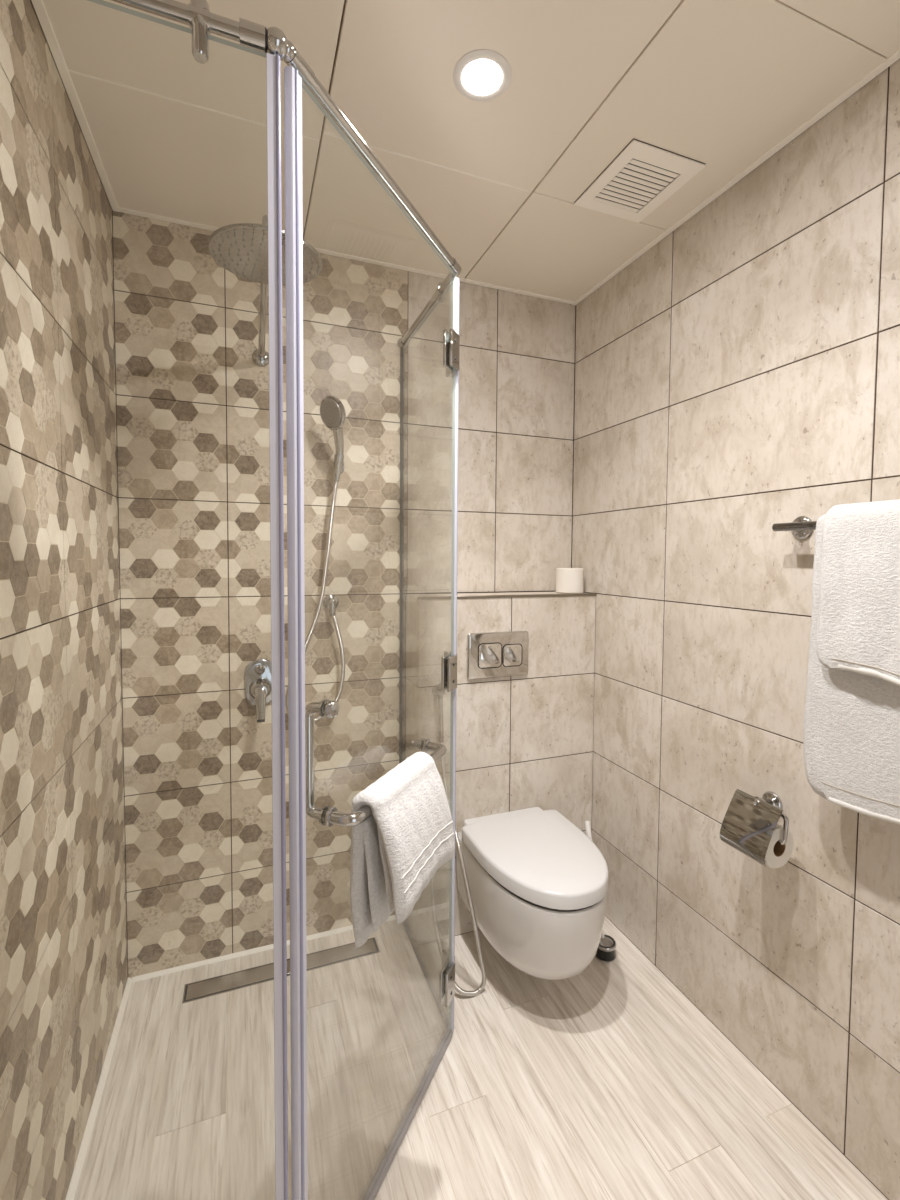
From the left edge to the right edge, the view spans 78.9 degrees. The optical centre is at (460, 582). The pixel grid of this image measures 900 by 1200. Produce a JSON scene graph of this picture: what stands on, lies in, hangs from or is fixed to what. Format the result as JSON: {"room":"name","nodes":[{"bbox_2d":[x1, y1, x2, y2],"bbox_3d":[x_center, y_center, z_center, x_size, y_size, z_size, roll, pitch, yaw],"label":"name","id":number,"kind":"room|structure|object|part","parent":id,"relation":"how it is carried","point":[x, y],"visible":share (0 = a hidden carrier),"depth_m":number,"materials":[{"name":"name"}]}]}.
{"room":"bathroom","nodes":[
{"label":"bathroom","id":0,"kind":"room"},
{"bbox_2d":[0,0,127,1199],"bbox_3d":[-0.499,0.147,0.145,0.120,2.508,3.152,-1,3,-21],"label":"wall","id":1,"kind":"structure","parent":0,"point":[64,973],"depth_m":1.06,"materials":[{"name":"brown tile"}]},
{"bbox_2d":[31,0,119,211],"bbox_3d":[-0.442,-1.012,0.164,0.018,0.014,3.050,-1,3,-21],"label":"trim","id":2,"kind":"structure","parent":1,"relation":"attached to","point":[38,5],"depth_m":1.18,"materials":[{"name":"white"}]},
{"bbox_2d":[65,977,131,1199],"bbox_3d":[-0.809,1.248,1.150,0.013,0.013,1.150,-1,3,-21],"label":"baseboard","id":3,"kind":"structure","parent":1,"relation":"attached to","point":[81,1156],"depth_m":1.31,"materials":[{"name":"beige tile"}]},
{"bbox_2d":[111,208,575,978],"bbox_3d":[-0.364,0.067,1.951,1.689,2.508,0.120,-1,3,-21],"label":"wall","id":4,"kind":"structure","parent":0,"point":[192,398],"depth_m":1.80,"materials":[{"name":"brown tile"}]},
{"bbox_2d":[245,659,271,722],"bbox_3d":[-0.639,0.345,1.742,0.092,0.185,0.091,-1,3,-21],"label":"shower mixer","id":5,"kind":"object","parent":4,"relation":"attached to","point":[257,672],"visible":0.9,"depth_m":1.76,"materials":[{"name":"silver metal"}]},
{"bbox_3d":[-0.647,0.283,1.760,0.032,0.032,0.027,-1,3,-21],"label":"diverter knob","id":6,"kind":"part","parent":5,"relation":"part of","materials":[{"name":"silver metal"}]},
{"bbox_3d":[-0.634,0.381,1.730,0.034,0.103,0.057,-1,3,-21],"label":"lever","id":7,"kind":"part","parent":5,"relation":"part of","materials":[{"name":"silver metal"}]},
{"bbox_2d":[132,915,395,982],"bbox_3d":[-0.617,1.220,1.836,0.846,0.011,0.011,-1,3,-21],"label":"baseboard","id":8,"kind":"structure","parent":4,"relation":"attached to","point":[393,917],"depth_m":1.78,"materials":[{"name":"beige tile"}]},
{"bbox_2d":[208,215,322,366],"bbox_3d":[-0.520,-0.769,1.446,0.250,0.192,0.629,-1,3,-21],"label":"shower","id":9,"kind":"object","parent":4,"relation":"attached to","point":[241,249],"visible":0.74,"depth_m":1.26,"materials":[{"name":"silver metal"}]},
{"bbox_3d":[-0.541,-0.780,1.498,0.019,0.174,0.510,-1,3,-22],"label":"shower arm","id":10,"kind":"part","parent":9,"relation":"part of","materials":[{"name":"silver metal"}]},
{"bbox_3d":[-0.450,-0.774,1.269,0.250,0.050,0.250,-1,3,-21],"label":"head plate","id":11,"kind":"part","parent":9,"relation":"part of","materials":[{"name":"silver metal"}]},
{"bbox_2d":[323,594,338,608],"bbox_3d":[-0.433,0.068,1.833,0.052,0.052,0.047,-1,3,-21],"label":"outlet","id":12,"kind":"object","parent":4,"relation":"attached to","point":[331,601],"visible":0.96,"depth_m":1.84,"materials":[{"name":"silver metal"}]},
{"bbox_2d":[334,453,343,472],"bbox_3d":[-0.402,-0.396,1.804,0.035,0.060,0.088,0,3,-13],"label":"bracket","id":13,"kind":"object","parent":4,"relation":"attached to","point":[339,458],"visible":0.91,"depth_m":1.77,"materials":[{"name":"silver metal"}]},
{"bbox_3d":[-0.410,-0.398,1.840,0.034,0.060,0.010,-1,3,-21],"label":"wall plate","id":14,"kind":"part","parent":13,"relation":"part of","materials":[{"name":"silver metal"}]},
{"bbox_2d":[119,207,573,304],"bbox_3d":[-0.274,-1.086,1.855,1.527,0.014,0.018,-1,3,-21],"label":"trim","id":15,"kind":"structure","parent":4,"relation":"attached to","point":[124,210],"depth_m":1.85,"materials":[{"name":"white"}]},
{"bbox_2d":[43,0,899,301],"bbox_3d":[0.278,-1.065,0.444,1.767,0.101,3.250,-1,3,-21],"label":"ceiling","id":16,"kind":"structure","parent":0,"point":[719,84],"depth_m":1.21,"materials":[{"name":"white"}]},
{"bbox_3d":[-0.466,-1.050,0.936,0.511,0.014,0.603,-1,3,-21],"label":"panel","id":17,"kind":"part","parent":16,"relation":"part of","materials":[{"name":"white"}]},
{"bbox_3d":[-0.664,-1.075,1.442,0.511,0.014,0.479,-1,3,-21],"label":"panel","id":18,"kind":"part","parent":16,"relation":"part of","materials":[{"name":"white"}]},
{"bbox_3d":[-0.158,-1.079,1.625,0.556,0.014,0.506,-1,3,-21],"label":"panel","id":19,"kind":"part","parent":16,"relation":"part of","materials":[{"name":"white"}]},
{"bbox_2d":[453,49,511,100],"bbox_3d":[0.044,-1.046,1.133,0.121,0.005,0.121,-1,3,-21],"label":"recessed light","id":20,"kind":"object","parent":16,"relation":"in","point":[481,74],"visible":1,"depth_m":1.13,"materials":[{"name":"white plastic"}]},
{"bbox_2d":[463,60,501,93],"bbox_3d":[0.044,-1.047,1.133,0.082,0.002,0.082,-1,3,-21],"label":"diffuser","id":21,"kind":"object","parent":20,"relation":"attached to","point":[479,76],"depth_m":1.13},
{"bbox_3d":[0.044,-1.054,1.110,0.556,0.014,0.597,-1,3,-21],"label":"panel","id":22,"kind":"part","parent":16,"relation":"part of","materials":[{"name":"white"}]},
{"bbox_3d":[0.320,-1.084,1.813,0.463,0.014,0.506,-1,3,-21],"label":"panel","id":23,"kind":"part","parent":16,"relation":"part of","materials":[{"name":"white"}]},
{"bbox_2d":[574,138,705,222],"bbox_3d":[0.467,-1.056,1.457,0.226,0.006,0.256,-1,3,-21],"label":"ceiling vent","id":24,"kind":"object","parent":16,"relation":"in","point":[643,175],"visible":1,"depth_m":1.44,"materials":[{"name":"white plastic"}]},
{"bbox_3d":[0.525,-1.059,1.290,0.463,0.014,0.611,-1,3,-21],"label":"panel","id":25,"kind":"part","parent":16,"relation":"part of","materials":[{"name":"white"}]},
{"bbox_3d":[0.746,-1.032,0.726,0.463,0.014,0.597,-1,3,-21],"label":"panel","id":26,"kind":"part","parent":16,"relation":"part of","materials":[{"name":"white"}]},
{"bbox_2d":[74,916,887,1199],"bbox_3d":[0.260,1.339,0.552,1.767,0.100,3.250,-1,3,-21],"label":"floor","id":27,"kind":"structure","parent":0,"point":[605,1081],"depth_m":1.33,"materials":[{"name":"beige tile"}]},
{"bbox_2d":[87,0,460,1199],"bbox_3d":[-0.246,0.212,1.263,0.407,2.081,1.350,1,3,19],"label":"shower enclosure","id":28,"kind":"object","parent":27,"relation":"on","point":[271,43],"visible":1,"depth_m":0.85,"materials":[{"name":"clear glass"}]},
{"bbox_3d":[-0.456,-0.780,0.722,0.394,0.021,0.021,-1,3,-21],"label":"rail","id":29,"kind":"part","parent":28,"relation":"part of","materials":[{"name":"silver metal"}]},
{"bbox_3d":[-0.463,0.252,0.768,0.392,2.026,0.008,-1,3,-21],"label":"panel","id":30,"kind":"part","parent":28,"relation":"part of","materials":[{"name":"silver metal"}]},
{"bbox_2d":[286,395,345,722],"bbox_3d":[-0.457,-0.056,1.739,0.191,1.053,0.142,-1,3,-21],"label":"shower","id":31,"kind":"object","parent":28,"relation":"in","point":[332,410],"visible":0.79,"depth_m":1.78,"materials":[{"name":"grey metal"}]},
{"bbox_3d":[-0.394,-0.431,1.754,0.033,0.160,0.074,0,3,-4],"label":"handle","id":32,"kind":"part","parent":31,"relation":"part of","materials":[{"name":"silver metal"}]},
{"bbox_3d":[-0.141,0.234,1.157,0.008,2.020,0.626,1,3,22],"label":"door panel","id":33,"kind":"part","parent":28,"relation":"part of","materials":[{"name":"clear glass"}]},
{"bbox_3d":[-0.134,-0.795,1.109,0.021,0.021,0.644,1,3,22],"label":"header rail","id":34,"kind":"part","parent":28,"relation":"part of","materials":[{"name":"silver metal"}]},
{"bbox_3d":[-0.127,0.398,1.113,0.059,0.021,0.407,1,3,22],"label":"towel handle","id":35,"kind":"part","parent":28,"relation":"part of","materials":[{"name":"silver metal"}]},
{"bbox_2d":[350,752,454,948],"bbox_3d":[-0.107,0.509,1.067,0.119,0.284,0.240,1,3,22],"label":"hand towel","id":36,"kind":"object","parent":28,"relation":"hanging from","point":[396,852],"visible":0.98,"depth_m":0.99,"materials":[{"name":"white fabric"}]},
{"bbox_3d":[-0.116,0.212,1.706,0.008,2.026,0.522,-1,3,-21],"label":"panel","id":37,"kind":"part","parent":28,"relation":"part of","materials":[{"name":"clear glass"}]},
{"bbox_3d":[-0.111,-0.820,1.667,0.021,0.021,0.510,-1,3,-21],"label":"rail","id":38,"kind":"part","parent":28,"relation":"part of","materials":[{"name":"silver metal"}]},
{"bbox_2d":[182,937,379,1003],"bbox_3d":[-0.557,1.230,1.743,0.588,0.007,0.076,-1,3,-21],"label":"shower drain","id":39,"kind":"object","parent":27,"relation":"on","point":[229,982],"visible":0.89,"depth_m":1.72,"materials":[{"name":"silver metal"}]},
{"bbox_2d":[584,821,615,960],"bbox_3d":[0.474,1.056,1.902,0.071,0.347,0.267,0,3,-2],"label":"toilet brush","id":40,"kind":"object","parent":27,"relation":"on","point":[607,945],"visible":0.7,"depth_m":1.79,"materials":[{"name":"silver plastic"}]},
{"bbox_3d":[0.467,0.913,2.001,0.021,0.071,0.055,0,3,-5],"label":"handle","id":41,"kind":"part","parent":40,"relation":"part of","materials":[{"name":"white plastic"}]},
{"bbox_2d":[405,592,595,945],"bbox_3d":[0.148,0.632,2.022,0.689,1.180,0.169,-1,3,-21],"label":"wall","id":42,"kind":"structure","parent":0,"point":[524,741],"depth_m":1.93,"materials":[{"name":"brown tile"}]},
{"bbox_2d":[432,685,444,695],"bbox_3d":[-0.072,0.361,1.809,0.036,0.036,0.042,-1,3,-21],"label":"holder","id":43,"kind":"object","parent":42,"relation":"attached to","point":[435,691],"visible":0.71,"depth_m":1.79,"materials":[{"name":"silver metal"}]},
{"bbox_2d":[430,683,485,996],"bbox_3d":[-0.031,0.784,1.699,0.102,0.904,0.259,-1,3,-36],"label":"bidet sprayer","id":44,"kind":"object","parent":43,"relation":"hanging from","point":[458,989],"visible":0.71,"depth_m":1.64,"materials":[{"name":"silver metal"}]},
{"bbox_3d":[-0.065,0.428,1.798,0.023,0.197,0.029,-1,3,-21],"label":"spray handle","id":45,"kind":"part","parent":44,"relation":"part of","materials":[{"name":"silver metal"}]},
{"bbox_2d":[467,631,528,679],"bbox_3d":[0.130,0.252,1.898,0.232,0.158,0.014,-1,3,-21],"label":"flush plate","id":46,"kind":"object","parent":42,"relation":"attached to","point":[489,654],"visible":1,"depth_m":1.89,"materials":[{"name":"grey metal"}]},
{"bbox_2d":[417,593,595,598],"bbox_3d":[0.181,0.049,1.919,0.692,0.008,0.013,-1,3,-21],"label":"trim","id":47,"kind":"structure","parent":42,"relation":"attached to","point":[577,594],"depth_m":1.90,"materials":[{"name":"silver metal"}]},
{"bbox_2d":[456,807,608,979],"bbox_3d":[0.238,0.969,1.704,0.365,0.313,0.516,-1,3,-21],"label":"toilet","id":48,"kind":"object","parent":42,"relation":"attached to","point":[538,884],"visible":0.95,"depth_m":1.56,"materials":[{"name":"white ceramic"}]},
{"bbox_3d":[0.251,0.837,1.667,0.365,0.047,0.450,-1,3,-21],"label":"lid","id":49,"kind":"part","parent":48,"relation":"part of","materials":[{"name":"white plastic"}]},
{"bbox_2d":[556,568,583,592],"bbox_3d":[0.413,-0.007,2.082,0.104,0.093,0.104,-1,3,-21],"label":"toilet roll","id":50,"kind":"object","parent":42,"relation":"on","point":[568,580],"visible":0.99,"depth_m":2.04,"materials":[{"name":"white paper"}]},
{"bbox_2d":[572,59,899,1199],"bbox_3d":[1.051,0.129,0.815,0.120,2.508,3.270,-1,3,-21],"label":"wall","id":51,"kind":"structure","parent":0,"point":[738,378],"depth_m":1.42,"materials":[{"name":"brown tile"}]},
{"bbox_2d":[572,49,899,304],"bbox_3d":[0.998,-1.026,0.728,0.018,0.014,3.050,-1,3,-21],"label":"trim","id":52,"kind":"structure","parent":51,"relation":"attached to","point":[893,58],"depth_m":1.35,"materials":[{"name":"white"}]},
{"bbox_2d":[720,789,788,867],"bbox_3d":[0.725,0.584,1.312,0.132,0.130,0.132,-1,3,-21],"label":"toilet roll holder","id":53,"kind":"object","parent":51,"relation":"attached to","point":[749,823],"visible":1,"depth_m":1.29,"materials":[{"name":"silver metal"}]},
{"bbox_3d":[0.751,0.564,1.312,0.074,0.078,0.115,-1,3,-21],"label":"roll arm","id":54,"kind":"part","parent":53,"relation":"part of","materials":[{"name":"silver metal"}]},
{"bbox_2d":[765,824,793,867],"bbox_3d":[0.718,0.612,1.310,0.096,0.096,0.100,-1,3,-21],"label":"toilet roll","id":55,"kind":"object","parent":53,"relation":"hanging from","point":[777,855],"visible":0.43,"depth_m":1.27,"materials":[{"name":"white paper"}]},
{"bbox_2d":[772,516,816,538],"bbox_3d":[0.873,-0.115,1.002,0.069,0.054,0.628,-1,3,-21],"label":"towel bar","id":56,"kind":"object","parent":51,"relation":"attached to","point":[802,527],"visible":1,"depth_m":1.26,"materials":[{"name":"silver metal"}]},
{"bbox_2d":[803,514,899,824],"bbox_3d":[0.852,0.165,0.980,0.056,0.602,0.466,-1,3,-21],"label":"bath towel","id":57,"kind":"object","parent":56,"relation":"hanging from","point":[851,735],"visible":0.52,"depth_m":1.10,"materials":[{"name":"white fabric"}]},
{"bbox_2d":[816,499,899,685],"bbox_3d":[0.844,0.024,0.979,0.105,0.358,0.379,-1,3,-21],"label":"hand towel","id":58,"kind":"object","parent":57,"relation":"on","point":[858,624],"visible":1,"depth_m":1.05,"materials":[{"name":"white fabric"}]}
]}

